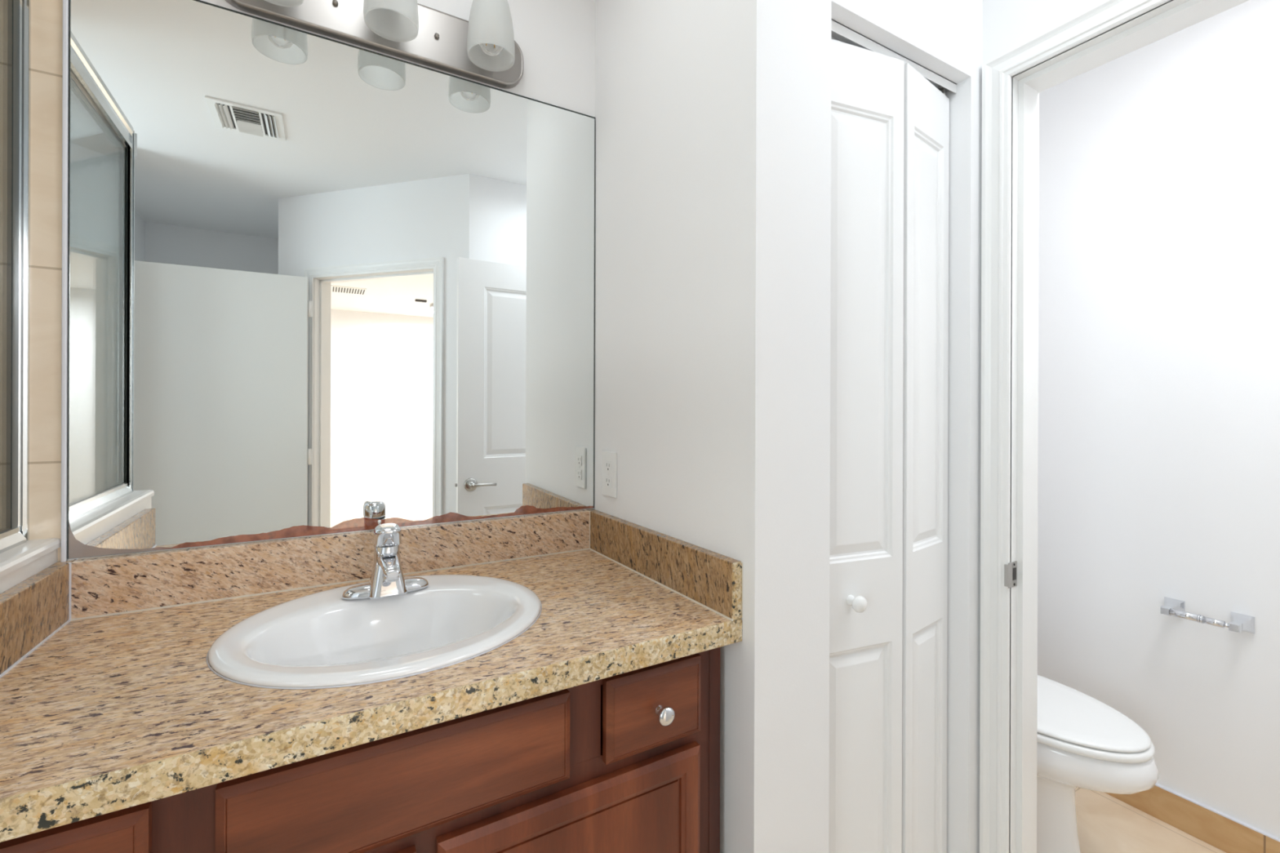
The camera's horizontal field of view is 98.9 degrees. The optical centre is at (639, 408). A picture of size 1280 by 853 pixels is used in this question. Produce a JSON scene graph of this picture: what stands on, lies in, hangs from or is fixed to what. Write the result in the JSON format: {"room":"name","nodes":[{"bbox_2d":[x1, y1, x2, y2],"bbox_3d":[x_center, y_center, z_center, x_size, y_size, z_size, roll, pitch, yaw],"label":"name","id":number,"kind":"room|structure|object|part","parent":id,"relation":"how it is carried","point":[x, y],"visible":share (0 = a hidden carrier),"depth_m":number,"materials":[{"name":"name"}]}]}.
{"room":"bathroom","nodes":[
{"label":"bathroom","id":0,"kind":"room"},
{"bbox_2d":[0,548,57,593],"bbox_3d":[-0.904,0.762,0.638,0.124,1.039,0.655,0,0,-30],"label":"wall","id":1,"kind":"structure","parent":0,"point":[15,577],"depth_m":0.86,"materials":[{"name":"white paint"}]},
{"bbox_2d":[0,537,61,577],"bbox_3d":[-0.901,0.234,0.636,0.133,0.018,0.659,0,0,-30],"label":"trim","id":2,"kind":"structure","parent":1,"relation":"on","point":[11,560],"depth_m":0.86,"materials":[{"name":"white stone"}]},
{"bbox_2d":[29,0,595,561],"bbox_3d":[-0.478,0.021,1.331,4.350,2.523,0.120,0,0,-30],"label":"wall","id":3,"kind":"structure","parent":0,"point":[46,15],"depth_m":0.95,"materials":[{"name":"paint"}]},
{"bbox_2d":[61,0,69,562],"bbox_3d":[-1.000,-0.486,0.954,0.007,1.509,0.009,0,0,-30],"label":"trim","id":4,"kind":"structure","parent":3,"relation":"attached to","point":[65,68],"depth_m":0.95,"materials":[{"name":"white"}]},
{"bbox_2d":[71,510,589,621],"bbox_3d":[-0.562,0.318,1.199,0.984,0.100,0.023,0,0,-30],"label":"backsplash","id":5,"kind":"structure","parent":3,"relation":"attached to","point":[102,587],"depth_m":1.10,"materials":[{"name":"stone"}]},
{"bbox_2d":[66,0,595,561],"bbox_3d":[-0.559,-0.255,1.210,1.012,1.045,0.008,0,0,-30],"label":"mirror","id":6,"kind":"object","parent":3,"relation":"attached to","point":[318,286],"visible":0.98,"depth_m":1.13,"materials":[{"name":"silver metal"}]},
{"bbox_2d":[225,0,523,88],"bbox_3d":[-0.521,-0.876,1.142,0.612,0.188,0.158,0,0,-30],"label":"vanity light","id":7,"kind":"object","parent":3,"relation":"attached to","point":[483,47],"visible":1,"depth_m":1.18,"materials":[{"name":"brushed nickel"},{"name":"frosted glass"}]},
{"bbox_3d":[-0.682,-0.858,1.017,0.103,0.150,0.103,0,0,-30],"label":"lamp shade","id":8,"kind":"part","parent":7,"relation":"part of","materials":[{"name":"white glass"}]},
{"bbox_3d":[-0.507,-0.857,1.118,0.103,0.150,0.103,0,0,-30],"label":"lamp shade","id":9,"kind":"part","parent":7,"relation":"part of","materials":[{"name":"white glass"}]},
{"bbox_3d":[-0.331,-0.857,1.220,0.103,0.150,0.103,0,0,-30],"label":"lamp shade","id":10,"kind":"part","parent":7,"relation":"part of","materials":[{"name":"white glass"}]},
{"bbox_3d":[-0.331,-0.842,1.220,0.057,0.104,0.057,0,0,-30],"label":"bulb","id":11,"kind":"part","parent":7,"relation":"part of","materials":[{"name":"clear glass"}]},
{"bbox_2d":[594,0,800,852],"bbox_3d":[0.083,0.023,1.228,0.105,2.523,0.620,0,0,-31],"label":"wall","id":12,"kind":"structure","parent":0,"point":[698,102],"depth_m":1.02,"materials":[{"name":"white paint"}]},
{"bbox_2d":[602,450,617,498],"bbox_3d":[-0.078,0.165,1.384,0.007,0.114,0.073,0,0,-31],"label":"outlet","id":13,"kind":"object","parent":12,"relation":"attached to","point":[609,459],"visible":1,"depth_m":1.38,"materials":[{"name":"white plastic"}]},
{"bbox_2d":[604,475,611,488],"bbox_3d":[-0.080,0.185,1.383,0.002,0.028,0.033,0,0,-31],"label":"receptacle","id":14,"kind":"object","parent":13,"relation":"attached to","point":[607,478],"depth_m":1.38,"materials":[{"name":"grey plastic"}]},
{"bbox_2d":[604,460,611,472],"bbox_3d":[-0.080,0.146,1.383,0.002,0.028,0.033,0,0,-31],"label":"receptacle","id":15,"kind":"object","parent":13,"relation":"attached to","point":[607,463],"depth_m":1.38,"materials":[{"name":"grey plastic"}]},
{"bbox_2d":[798,0,982,852],"bbox_3d":[0.520,0.025,1.182,0.594,2.523,0.100,0,0,-30],"label":"wall","id":16,"kind":"structure","parent":0,"point":[944,37],"depth_m":1.18,"materials":[{"name":"white paint"}]},
{"bbox_2d":[828,18,956,852],"bbox_3d":[0.538,0.250,1.183,0.466,2.033,0.084,0,0,-30],"label":"door","id":17,"kind":"structure","parent":16,"relation":"in","point":[889,275],"depth_m":1.15,"materials":[{"name":"white paint"}]},
{"bbox_3d":[0.432,0.389,1.095,0.033,0.033,0.036,0,0,-30],"label":"knob","id":18,"kind":"part","parent":17,"relation":"part of","materials":[{"name":"white ceramic"}]},
{"bbox_2d":[982,0,1102,62],"bbox_3d":[0.981,0.026,1.094,0.115,2.523,1.750,0,0,-30],"label":"wall","id":19,"kind":"structure","parent":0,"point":[1006,24],"depth_m":1.22,"materials":[{"name":"white paint"}]},
{"bbox_2d":[979,0,1248,852],"bbox_3d":[1.069,0.243,0.927,0.136,2.090,0.877,0,0,-30],"label":"door frame","id":20,"kind":"structure","parent":19,"relation":"attached to","point":[997,72],"depth_m":1.24,"materials":[{"name":"white paint"}]},
{"bbox_3d":[0.835,0.374,1.234,0.039,0.057,0.008,0,0,-30],"label":"strike plate","id":21,"kind":"part","parent":20,"relation":"part of","materials":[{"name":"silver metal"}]},
{"bbox_2d":[1075,787,1226,852],"bbox_3d":[1.524,1.339,-1.390,6.400,0.100,7.200,0,0,-30],"label":"floor","id":22,"kind":"structure","parent":0,"point":[1105,824],"depth_m":1.67,"materials":[{"name":"tile"}]},
{"bbox_2d":[0,647,720,852],"bbox_3d":[-0.415,0.846,0.942,1.014,0.874,0.578,0,0,-30],"label":"vanity cabinet","id":23,"kind":"object","parent":22,"relation":"on","point":[629,762],"visible":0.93,"depth_m":0.77,"materials":[{"name":"brown wood"}]},
{"bbox_3d":[-0.607,0.492,0.543,0.184,0.130,0.019,0,0,-30],"label":"drawer","id":24,"kind":"part","parent":23,"relation":"part of","materials":[{"name":"brown wood"}]},
{"bbox_2d":[0,549,742,842],"bbox_3d":[-0.419,0.388,0.956,1.045,0.040,0.587,0,0,-30],"label":"countertop","id":25,"kind":"structure","parent":23,"relation":"on","point":[110,713],"depth_m":0.72,"materials":[{"name":"stone"}]},
{"bbox_2d":[0,560,73,678],"bbox_3d":[-0.859,0.317,0.702,0.023,0.100,0.586,0,0,-29],"label":"side splash","id":26,"kind":"object","parent":25,"relation":"on","point":[33,611],"visible":1,"depth_m":0.83,"materials":[{"name":"stone"}]},
{"bbox_2d":[206,574,542,689],"bbox_3d":[-0.429,0.431,0.955,0.514,0.148,0.464,0,0,-30],"label":"sink","id":27,"kind":"object","parent":25,"relation":"in","point":[321,640],"visible":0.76,"depth_m":0.98,"materials":[{"name":"white ceramic"}]},
{"bbox_2d":[342,520,428,599],"bbox_3d":[-0.477,0.290,1.066,0.147,0.136,0.137,0,0,26],"label":"faucet","id":28,"kind":"object","parent":25,"relation":"on","point":[387,580],"visible":1,"depth_m":1.04,"materials":[{"name":"silver metal"}]},
{"bbox_3d":[-0.497,0.349,1.075,0.155,0.020,0.053,0,0,-30],"label":"plate","id":29,"kind":"part","parent":28,"relation":"part of","materials":[{"name":"silver metal"}]},
{"bbox_3d":[-0.490,0.245,1.065,0.048,0.038,0.072,0,0,-30],"label":"handle","id":30,"kind":"part","parent":28,"relation":"part of","materials":[{"name":"silver metal"}]},
{"bbox_3d":[-0.469,0.293,1.027,0.039,0.030,0.106,0,0,-30],"label":"spout","id":31,"kind":"part","parent":28,"relation":"part of","materials":[{"name":"silver metal"}]},
{"bbox_2d":[587,509,742,621],"bbox_3d":[0.019,0.319,1.208,0.023,0.100,0.588,0,0,-31],"label":"side splash","id":32,"kind":"object","parent":25,"relation":"on","point":[713,580],"visible":0.99,"depth_m":1.11,"materials":[{"name":"stone"}]},
{"bbox_3d":[-0.492,0.870,0.610,0.452,0.576,0.019,0,0,-30],"label":"door","id":33,"kind":"part","parent":23,"relation":"part of","materials":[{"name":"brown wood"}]},
{"bbox_3d":[-0.086,0.871,0.845,0.433,0.576,0.019,0,0,-30],"label":"door","id":34,"kind":"part","parent":23,"relation":"part of","materials":[{"name":"brown wood"}]},
{"bbox_3d":[0.025,0.494,0.908,0.183,0.131,0.019,0,0,-30],"label":"drawer","id":35,"kind":"part","parent":23,"relation":"part of","materials":[{"name":"brown wood"}]},
{"bbox_3d":[0.039,0.495,0.888,0.031,0.031,0.030,0,0,-30],"label":"knob","id":36,"kind":"part","parent":23,"relation":"part of","materials":[{"name":"silver metal"}]},
{"bbox_2d":[1036,675,1158,852],"bbox_3d":[1.105,0.910,1.715,0.400,0.755,0.778,0,0,-30],"label":"toilet","id":37,"kind":"object","parent":22,"relation":"on","point":[1083,742],"visible":0.3,"depth_m":1.46,"materials":[{"name":"white ceramic"}]},
{"bbox_3d":[1.172,0.860,1.599,0.362,0.014,0.480,0,0,-30],"label":"lid","id":38,"kind":"part","parent":37,"relation":"part of","materials":[{"name":"white plastic"}]},
{"bbox_3d":[1.174,0.880,1.596,0.371,0.022,0.487,0,0,-30],"label":"seat","id":39,"kind":"part","parent":37,"relation":"part of","materials":[{"name":"white plastic"}]},
{"bbox_3d":[1.127,1.090,1.677,0.380,0.396,0.690,0,0,-30],"label":"bowl","id":40,"kind":"part","parent":37,"relation":"part of","materials":[{"name":"white ceramic"}]},
{"bbox_3d":[-0.807,1.217,0.057,0.516,0.130,0.557,0,0,-30],"label":"trim","id":41,"kind":"structure","parent":22,"relation":"on","visible":0},
{"bbox_2d":[0,0,31,553],"bbox_3d":[-0.849,0.203,0.363,0.254,1.897,1.190,0,0,-9],"label":"shower enclosure","id":42,"kind":"object","parent":41,"relation":"on","point":[15,15],"visible":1,"depth_m":0.91,"materials":[{"name":"silver metal"}]},
{"bbox_3d":[-0.895,-0.244,0.652,0.005,0.901,0.600,0,0,-29],"label":"glass pane","id":43,"kind":"part","parent":42,"relation":"part of","materials":[{"name":"glass"}]},
{"bbox_3d":[-0.901,0.212,0.650,0.038,0.026,0.601,0,0,-29],"label":"rail","id":44,"kind":"part","parent":42,"relation":"part of","materials":[{"name":"silver metal"}]},
{"bbox_3d":[-1.045,-0.261,0.922,0.019,0.970,0.018,0,0,-30],"label":"wall post","id":45,"kind":"part","parent":42,"relation":"part of","materials":[{"name":"silver metal"}]},
{"bbox_2d":[1037,0,1279,838],"bbox_3d":[1.800,0.029,1.567,0.120,2.523,1.750,0,0,-30],"label":"wall","id":46,"kind":"structure","parent":0,"point":[1158,468],"depth_m":1.71,"materials":[{"name":"white paint"}]},
{"bbox_2d":[1105,785,1279,852],"bbox_3d":[1.707,1.239,1.590,0.010,0.102,1.618,0,0,-30],"label":"baseboard","id":47,"kind":"structure","parent":46,"relation":"attached to","point":[1228,836],"depth_m":1.64,"materials":[{"name":"tile"}]},
{"bbox_2d":[1160,596,1254,634],"bbox_3d":[1.655,0.613,1.611,0.082,0.047,0.192,0,0,-30],"label":"toilet paper holder","id":48,"kind":"object","parent":46,"relation":"attached to","point":[1238,623],"visible":1,"depth_m":1.58,"materials":[{"name":"silver metal"}]},
{"bbox_3d":[1.619,0.613,1.675,0.081,0.047,0.047,0,0,-30],"label":"post","id":49,"kind":"part","parent":48,"relation":"part of","materials":[{"name":"silver metal"}]},
{"bbox_3d":[1.692,0.613,1.549,0.081,0.047,0.047,0,0,-30],"label":"post","id":50,"kind":"part","parent":48,"relation":"part of","materials":[{"name":"silver metal"}]},
{"bbox_2d":[1155,782,1279,842],"bbox_3d":[1.707,1.186,1.590,0.011,0.004,1.618,0,0,-30],"label":"trim","id":51,"kind":"structure","parent":46,"relation":"attached to","point":[1220,813],"depth_m":1.60,"materials":[{"name":"white"}]}
]}

